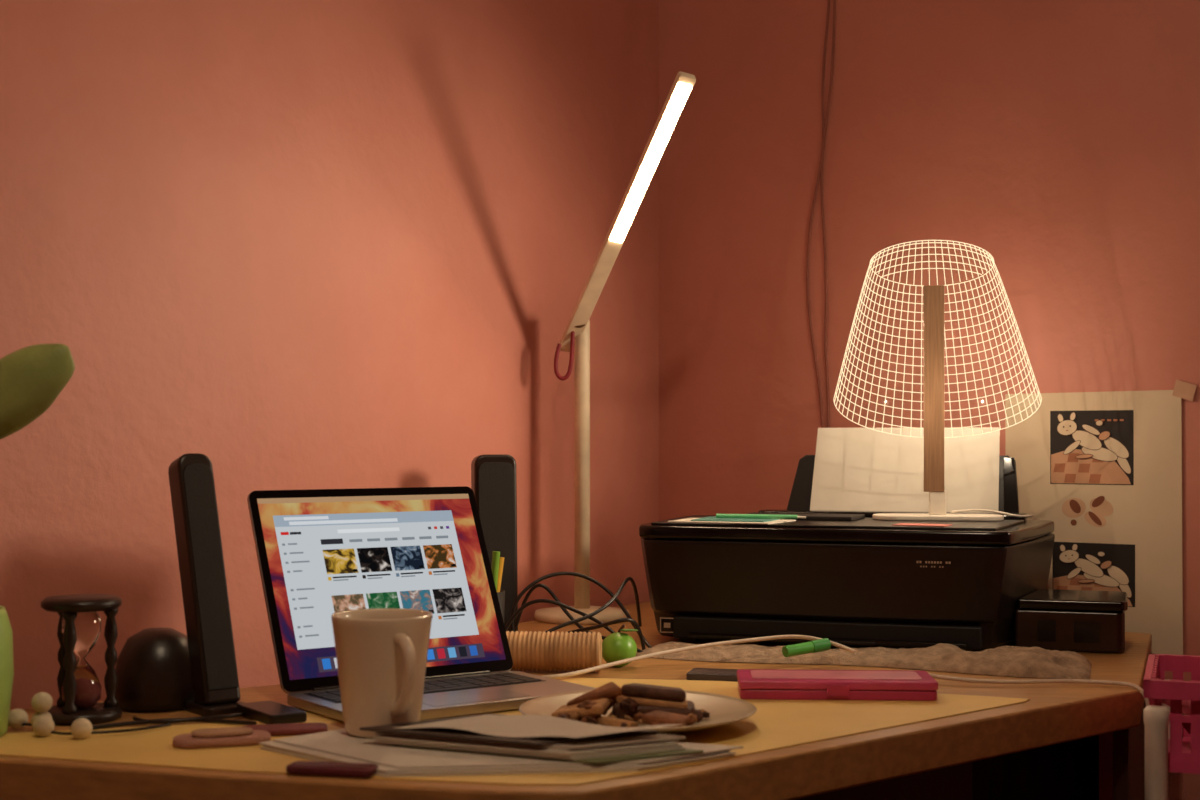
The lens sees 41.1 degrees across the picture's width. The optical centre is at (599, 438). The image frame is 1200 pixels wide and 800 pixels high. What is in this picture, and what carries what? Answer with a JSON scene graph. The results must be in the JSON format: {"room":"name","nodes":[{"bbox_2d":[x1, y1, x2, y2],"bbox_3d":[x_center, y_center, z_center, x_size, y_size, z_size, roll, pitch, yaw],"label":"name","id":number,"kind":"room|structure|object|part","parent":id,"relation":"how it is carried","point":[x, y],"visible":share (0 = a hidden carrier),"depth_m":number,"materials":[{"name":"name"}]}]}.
{"room":"home office","nodes":[
{"label":"home office","id":0,"kind":"room"},
{"bbox_2d":[0,0,658,709],"bbox_3d":[-0.986,-0.307,0.944,0.100,2.600,3.700,0,0,34],"label":"wall","id":1,"kind":"structure","parent":0,"point":[284,244],"depth_m":1.81,"materials":[{"name":"paint"}]},
{"bbox_2d":[659,0,1199,799],"bbox_3d":[1.569,-0.307,1.513,3.500,2.600,0.100,0,0,34],"label":"wall","id":2,"kind":"structure","parent":0,"point":[1058,140],"depth_m":2.22,"materials":[{"name":"paint"}]},
{"bbox_2d":[806,0,835,427],"bbox_3d":[0.320,-0.872,2.290,0.053,2.090,0.004,0,0,34],"label":"cable","id":3,"kind":"object","parent":2,"relation":"attached to","point":[824,126],"visible":0.89,"depth_m":2.29,"materials":[{"name":"brown plastic"}]},
{"bbox_2d":[1005,380,1196,654],"bbox_3d":[0.644,0.100,2.071,0.247,0.350,0.004,0,0,34],"label":"sheet","id":4,"kind":"object","parent":2,"relation":"attached to","point":[1105,468],"visible":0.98,"depth_m":2.06,"materials":[{"name":"beige paper"}]},
{"bbox_3d":[0.506,1.043,-0.062,4.971,0.100,5.025,0,0,0],"label":"floor","id":5,"kind":"structure","parent":0,"visible":0},
{"bbox_2d":[0,602,1151,799],"bbox_3d":[0.056,0.618,1.611,0.846,0.750,1.368,0,0,34],"label":"desk","id":6,"kind":"object","parent":5,"relation":"on","point":[1045,746],"visible":0.46,"depth_m":1.37,"materials":[{"name":"brown wood"}]},
{"bbox_2d":[0,344,74,736],"bbox_3d":[-0.502,0.113,1.290,0.131,0.380,0.086,0,0,26],"label":"plant","id":7,"kind":"object","parent":6,"relation":"on","point":[32,377],"visible":1,"depth_m":1.29,"materials":[{"name":"green plant"}]},
{"bbox_2d":[0,606,13,736],"bbox_3d":[-0.522,0.191,1.300,0.086,0.105,0.086,0,0,0],"label":"pot","id":8,"kind":"object","parent":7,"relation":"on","point":[6,633],"depth_m":1.30,"materials":[{"name":"green ceramic"}]},
{"bbox_2d":[41,594,121,725],"bbox_3d":[-0.449,0.190,1.386,0.067,0.106,0.067,0,0,0],"label":"hourglass","id":9,"kind":"object","parent":6,"relation":"on","point":[79,628],"visible":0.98,"depth_m":1.37,"materials":[{"name":"brown wood"}]},
{"bbox_3d":[-0.469,0.190,1.400,0.012,0.088,0.012,0,0,0],"label":"post","id":10,"kind":"part","parent":9,"relation":"part of","materials":[{"name":"brown wood"}]},
{"bbox_3d":[-0.451,0.190,1.362,0.012,0.088,0.012,0,0,0],"label":"post","id":11,"kind":"part","parent":9,"relation":"part of","materials":[{"name":"brown wood"}]},
{"bbox_3d":[-0.449,0.142,1.386,0.067,0.010,0.067,0,0,0],"label":"plate","id":12,"kind":"part","parent":9,"relation":"part of","materials":[{"name":"brown wood"}]},
{"bbox_3d":[-0.449,0.190,1.386,0.033,0.085,0.033,0,0,0],"label":"glass bulb","id":13,"kind":"part","parent":9,"relation":"part of","materials":[{"name":"clear glass"}]},
{"bbox_3d":[-0.449,0.238,1.386,0.067,0.010,0.067,0,0,0],"label":"plate","id":14,"kind":"part","parent":9,"relation":"part of","materials":[{"name":"brown wood"}]},
{"bbox_3d":[-0.427,0.190,1.396,0.012,0.088,0.012,0,0,0],"label":"post","id":15,"kind":"part","parent":9,"relation":"part of","materials":[{"name":"brown wood"}]},
{"bbox_2d":[115,453,244,715],"bbox_3d":[-0.384,0.128,1.441,0.091,0.230,0.124,0,0,-38],"label":"speaker","id":16,"kind":"object","parent":6,"relation":"on","point":[157,669],"visible":0.85,"depth_m":1.43},
{"bbox_2d":[183,464,237,690],"bbox_3d":[-0.351,0.122,1.440,0.029,0.199,0.060,0,0,-38],"label":"grille","id":17,"kind":"object","parent":16,"relation":"attached to","point":[209,657],"depth_m":1.44,"materials":[{"name":"black fabric"}]},
{"bbox_2d":[471,454,518,631],"bbox_3d":[-0.128,0.131,1.944,0.064,0.224,0.057,0,0,-14],"label":"speaker","id":18,"kind":"object","parent":6,"relation":"on","point":[493,476],"visible":0.43,"depth_m":1.93},
{"bbox_2d":[497,590,504,621],"bbox_3d":[-0.132,0.208,1.820,0.048,0.070,0.048,0,0,-17],"label":"cup","id":19,"kind":"object","parent":6,"relation":"on","point":[501,595],"visible":0.09,"depth_m":1.81,"materials":[{"name":"grey plastic"}]},
{"bbox_2d":[491,551,499,590],"bbox_3d":[-0.123,0.182,1.820,0.018,0.110,0.009,0,0,-5],"label":"marker","id":20,"kind":"object","parent":19,"relation":"in","point":[496,554],"visible":0.42,"depth_m":1.82,"materials":[{"name":"green plastic"}]},
{"bbox_2d":[497,557,503,591],"bbox_3d":[-0.120,0.186,1.827,0.023,0.103,0.009,0,0,-25],"label":"marker","id":21,"kind":"object","parent":19,"relation":"in","point":[501,561],"visible":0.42,"depth_m":1.82,"materials":[{"name":"orange plastic"}]},
{"bbox_2d":[0,678,1029,785],"bbox_3d":[-0.075,0.242,1.335,0.971,0.001,0.427,0,0,-32],"label":"desk mat","id":22,"kind":"object","parent":6,"relation":"on","point":[775,724],"visible":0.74,"depth_m":1.30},
{"bbox_2d":[8,692,170,738],"bbox_3d":[-0.430,0.226,1.312,0.141,0.032,0.062,0,0,0],"label":"string","id":23,"kind":"object","parent":22,"relation":"on","point":[43,725],"visible":0.98,"depth_m":1.31,"materials":[{"name":"beige wood"}]},
{"bbox_3d":[-0.430,0.238,1.316,0.141,0.004,0.049,0,0,0],"label":"cord","id":24,"kind":"part","parent":23,"relation":"part of","materials":[{"name":"black fabric"}]},
{"bbox_2d":[92,712,255,729],"bbox_3d":[-0.364,0.239,1.363,0.143,0.005,0.059,0,0,-8],"label":"cable","id":25,"kind":"object","parent":22,"relation":"on","point":[224,719],"visible":0.98,"depth_m":1.35,"materials":[{"name":"black plastic"}]},
{"bbox_2d":[172,727,270,748],"bbox_3d":[-0.300,0.236,1.270,0.076,0.011,0.036,0,0,-17],"label":"cushion","id":26,"kind":"object","parent":22,"relation":"on","point":[225,736],"visible":0.99,"depth_m":1.26,"materials":[{"name":"pink fabric"}]},
{"bbox_2d":[237,701,306,723],"bbox_3d":[-0.285,0.237,1.387,0.034,0.009,0.075,0,0,-36],"label":"wallet","id":27,"kind":"object","parent":22,"relation":"on","point":[268,712],"visible":0.84,"depth_m":1.37,"materials":[{"name":"leather"}]},
{"bbox_2d":[242,723,327,735],"bbox_3d":[-0.260,0.239,1.317,0.070,0.005,0.032,0,0,-12],"label":"pouch","id":28,"kind":"object","parent":22,"relation":"on","point":[291,729],"visible":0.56,"depth_m":1.31,"materials":[{"name":"brown leather"}]},
{"bbox_2d":[286,761,377,776],"bbox_3d":[-0.194,0.238,1.158,0.066,0.007,0.022,0,0,12],"label":"pencil case","id":29,"kind":"object","parent":22,"relation":"on","point":[298,767],"visible":1,"depth_m":1.15,"materials":[{"name":"fabric"}]},
{"bbox_2d":[247,486,595,721],"bbox_3d":[-0.167,0.145,1.501,0.250,0.193,0.236,0,0,-36],"label":"laptop","id":30,"kind":"object","parent":22,"relation":"on","point":[321,553],"visible":0.73,"depth_m":1.55,"materials":[{"name":"metal"}]},
{"bbox_2d":[258,729,742,776],"bbox_3d":[-0.079,0.239,1.231,0.377,0.006,0.175,0,0,0],"label":"paper stack","id":31,"kind":"object","parent":22,"relation":"on","point":[392,760],"visible":0.6,"depth_m":1.19,"materials":[{"name":"white paper"}]},
{"bbox_2d":[331,608,431,738],"bbox_3d":[-0.176,0.188,1.277,0.081,0.096,0.096,0,0,7],"label":"coffee mug","id":32,"kind":"object","parent":31,"relation":"on","point":[381,654],"visible":0.94,"depth_m":1.25,"materials":[{"name":"beige ceramic"}]},
{"bbox_2d":[359,713,703,763],"bbox_3d":[-0.050,0.225,1.228,0.254,0.021,0.099,0,0,24],"label":"papers","id":33,"kind":"object","parent":31,"relation":"on","point":[524,736],"visible":1,"depth_m":1.20,"materials":[{"name":"white paper"}]},
{"bbox_2d":[519,690,756,733],"bbox_3d":[0.032,0.234,1.348,0.200,0.016,0.200,0,0,0],"label":"plate","id":34,"kind":"object","parent":22,"relation":"on","point":[723,710],"visible":0.35,"depth_m":1.37,"materials":[{"name":"white ceramic"}]},
{"bbox_2d":[551,682,709,726],"bbox_3d":[0.026,0.222,1.337,0.135,0.035,0.079,0,0,0],"label":"cookies","id":35,"kind":"object","parent":34,"relation":"on","point":[642,703],"visible":0.94,"depth_m":1.33,"materials":[{"name":"brown food"}]},
{"bbox_2d":[737,669,937,700],"bbox_3d":[0.223,0.233,1.517,0.184,0.018,0.079,0,0,3],"label":"pencil case","id":36,"kind":"object","parent":22,"relation":"on","point":[770,684],"visible":1,"depth_m":1.48,"materials":[{"name":"plastic"}]},
{"bbox_3d":[0.223,0.224,1.518,0.158,0.001,0.052,0,0,3],"label":"tin lid panel","id":37,"kind":"part","parent":36,"relation":"part of","materials":[{"name":"pink metal"}]},
{"bbox_3d":[0.223,0.228,1.518,0.184,0.008,0.077,0,0,3],"label":"tin lid","id":38,"kind":"part","parent":36,"relation":"part of","materials":[{"name":"pink metal"}]},
{"bbox_2d":[506,631,601,671],"bbox_3d":[-0.052,0.222,1.670,0.105,0.041,0.041,0,0,5],"label":"bamboo mat","id":39,"kind":"object","parent":6,"relation":"on","point":[552,651],"visible":0.9,"depth_m":1.65,"materials":[{"name":"beige wood"}]},
{"bbox_2d":[505,572,652,652],"bbox_3d":[-0.030,0.200,1.885,0.184,0.086,0.233,0,0,0],"label":"cables","id":40,"kind":"object","parent":6,"relation":"on","point":[564,607],"visible":0.81,"depth_m":1.86,"materials":[{"name":"plastic"}]},
{"bbox_2d":[534,71,695,624],"bbox_3d":[0.012,-0.096,2.051,0.203,0.678,0.328,0,0,0],"label":"desk lamp","id":41,"kind":"object","parent":6,"relation":"on","point":[575,339],"depth_m":2.12,"materials":[{"name":"white metal"}]},
{"bbox_2d":[602,624,637,666],"bbox_3d":[0.021,0.220,1.705,0.040,0.046,0.039,0,0,0],"label":"fruit","id":42,"kind":"object","parent":6,"relation":"on","point":[616,646],"visible":0.94,"depth_m":1.69,"materials":[{"name":"green plant"}]},
{"bbox_2d":[686,668,738,681],"bbox_3d":[0.135,0.239,1.620,0.090,0.007,0.044,0,0,14],"label":"smartphone","id":43,"kind":"object","parent":6,"relation":"on","point":[708,674],"visible":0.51,"depth_m":1.61,"materials":[{"name":"glass"}]},
{"bbox_2d":[543,635,1149,706],"bbox_3d":[0.246,0.273,1.651,0.602,0.122,0.161,0,0,5],"label":"charging cable","id":44,"kind":"object","parent":6,"relation":"on","point":[960,679],"visible":0.88,"depth_m":1.61,"materials":[{"name":"white plastic"}]},
{"bbox_2d":[636,641,1091,678],"bbox_3d":[0.278,0.231,1.743,0.490,0.023,0.126,0,0,18],"label":"cloth","id":45,"kind":"object","parent":6,"relation":"on","point":[1015,661],"visible":0.91,"depth_m":1.71,"materials":[{"name":"beige fabric"}]},
{"bbox_2d":[782,638,830,656],"bbox_3d":[0.219,0.221,1.697,0.055,0.017,0.013,0,0,-27],"label":"marker","id":46,"kind":"object","parent":45,"relation":"on","point":[824,644],"visible":1,"depth_m":1.69,"materials":[{"name":"green plastic"}]},
{"bbox_2d":[639,427,1127,652],"bbox_3d":[0.348,0.114,1.950,0.560,0.258,0.306,0,0,18],"label":"printer","id":47,"kind":"object","parent":6,"relation":"on","point":[867,581],"visible":0.97,"depth_m":1.85,"materials":[{"name":"black plastic"}]},
{"bbox_2d":[667,512,951,526],"bbox_3d":[0.262,0.097,1.936,0.330,0.005,0.187,0,0,18],"label":"papers","id":48,"kind":"object","parent":47,"relation":"on","point":[809,516],"visible":0.68,"depth_m":1.93,"materials":[{"name":"paper"}]},
{"bbox_2d":[716,514,805,518],"bbox_3d":[0.193,0.093,1.914,0.107,0.006,0.006,0,0,12],"label":"pen","id":49,"kind":"object","parent":48,"relation":"on","point":[741,516],"visible":1,"depth_m":1.91,"materials":[{"name":"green plastic"}]},
{"bbox_2d":[688,632,966,648],"bbox_3d":[0.269,0.230,1.870,0.320,0.006,0.098,0,0,18],"label":"tray","id":50,"kind":"object","parent":47,"relation":"on","point":[883,639],"depth_m":1.81,"materials":[{"name":"plastic"}]},
{"bbox_3d":[0.304,0.110,1.956,0.474,0.015,0.284,0,0,18],"label":"scanner lid","id":51,"kind":"part","parent":47,"relation":"part of","materials":[{"name":"black plastic"}]},
{"bbox_2d":[787,455,1018,512],"bbox_3d":[0.387,0.067,2.073,0.289,0.091,0.117,0,0,0],"label":"tray","id":52,"kind":"object","parent":47,"relation":"on","point":[822,483],"depth_m":2.08,"materials":[{"name":"plastic"}]},
{"bbox_2d":[833,240,1041,520],"bbox_3d":[0.415,-0.073,1.972,0.251,0.345,0.079,0,0,3],"label":"table lamp","id":53,"kind":"object","parent":47,"relation":"on","point":[934,330],"visible":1,"depth_m":1.96,"materials":[{"name":"white plastic"}]},
{"bbox_3d":[0.410,-0.062,1.966,0.025,0.253,0.007,0,0,8],"label":"wood stem","id":54,"kind":"part","parent":53,"relation":"part of","materials":[{"name":"brown wood"}]},
{"bbox_2d":[929,490,945,514],"bbox_3d":[0.416,0.079,1.972,0.020,0.030,0.018,0,0,8],"label":"socket","id":55,"kind":"object","parent":53,"relation":"attached to","point":[937,498],"depth_m":1.96,"materials":[{"name":"white plastic"}]},
{"bbox_3d":[0.416,0.096,1.972,0.158,0.006,0.070,0,0,8],"label":"plate","id":56,"kind":"part","parent":53,"relation":"part of","materials":[{"name":"white plastic"}]},
{"bbox_3d":[0.489,0.093,1.997,0.102,0.010,0.031,0,0,8],"label":"lamp cord","id":57,"kind":"part","parent":53,"relation":"part of","materials":[{"name":"white plastic"}]},
{"bbox_3d":[0.553,0.218,1.879,0.120,0.047,0.125,0,0,18],"label":"ink tank","id":58,"kind":"part","parent":47,"relation":"part of","materials":[{"name":"black plastic"}]},
{"bbox_3d":[0.556,0.189,1.878,0.120,0.012,0.131,0,0,18],"label":"ink tank lid","id":59,"kind":"part","parent":47,"relation":"part of","materials":[{"name":"black plastic"}]},
{"bbox_3d":[0.412,0.586,1.667,0.244,0.614,0.016,0,0,-19],"label":"modesty panel","id":60,"kind":"part","parent":6,"relation":"part of","materials":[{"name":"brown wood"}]},
{"bbox_3d":[0.585,0.636,1.771,0.021,0.714,0.455,0,0,21],"label":"panel","id":61,"kind":"part","parent":6,"relation":"part of","materials":[{"name":"brown wood"}]},
{"bbox_2d":[1143,654,1199,799],"bbox_3d":[0.660,0.605,1.470,0.302,0.776,0.204,0,0,20],"label":"storage cart","id":62,"kind":"object","parent":5,"relation":"on","point":[1172,738],"visible":1,"depth_m":1.44,"materials":[{"name":"pink plastic"}]},
{"bbox_3d":[0.499,0.617,1.434,0.024,0.753,0.024,0,0,20],"label":"post","id":63,"kind":"part","parent":62,"relation":"part of","materials":[{"name":"white plastic"}]},
{"bbox_3d":[0.568,0.617,1.590,0.024,0.753,0.024,0,0,20],"label":"post","id":64,"kind":"part","parent":62,"relation":"part of","materials":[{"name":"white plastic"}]}
]}

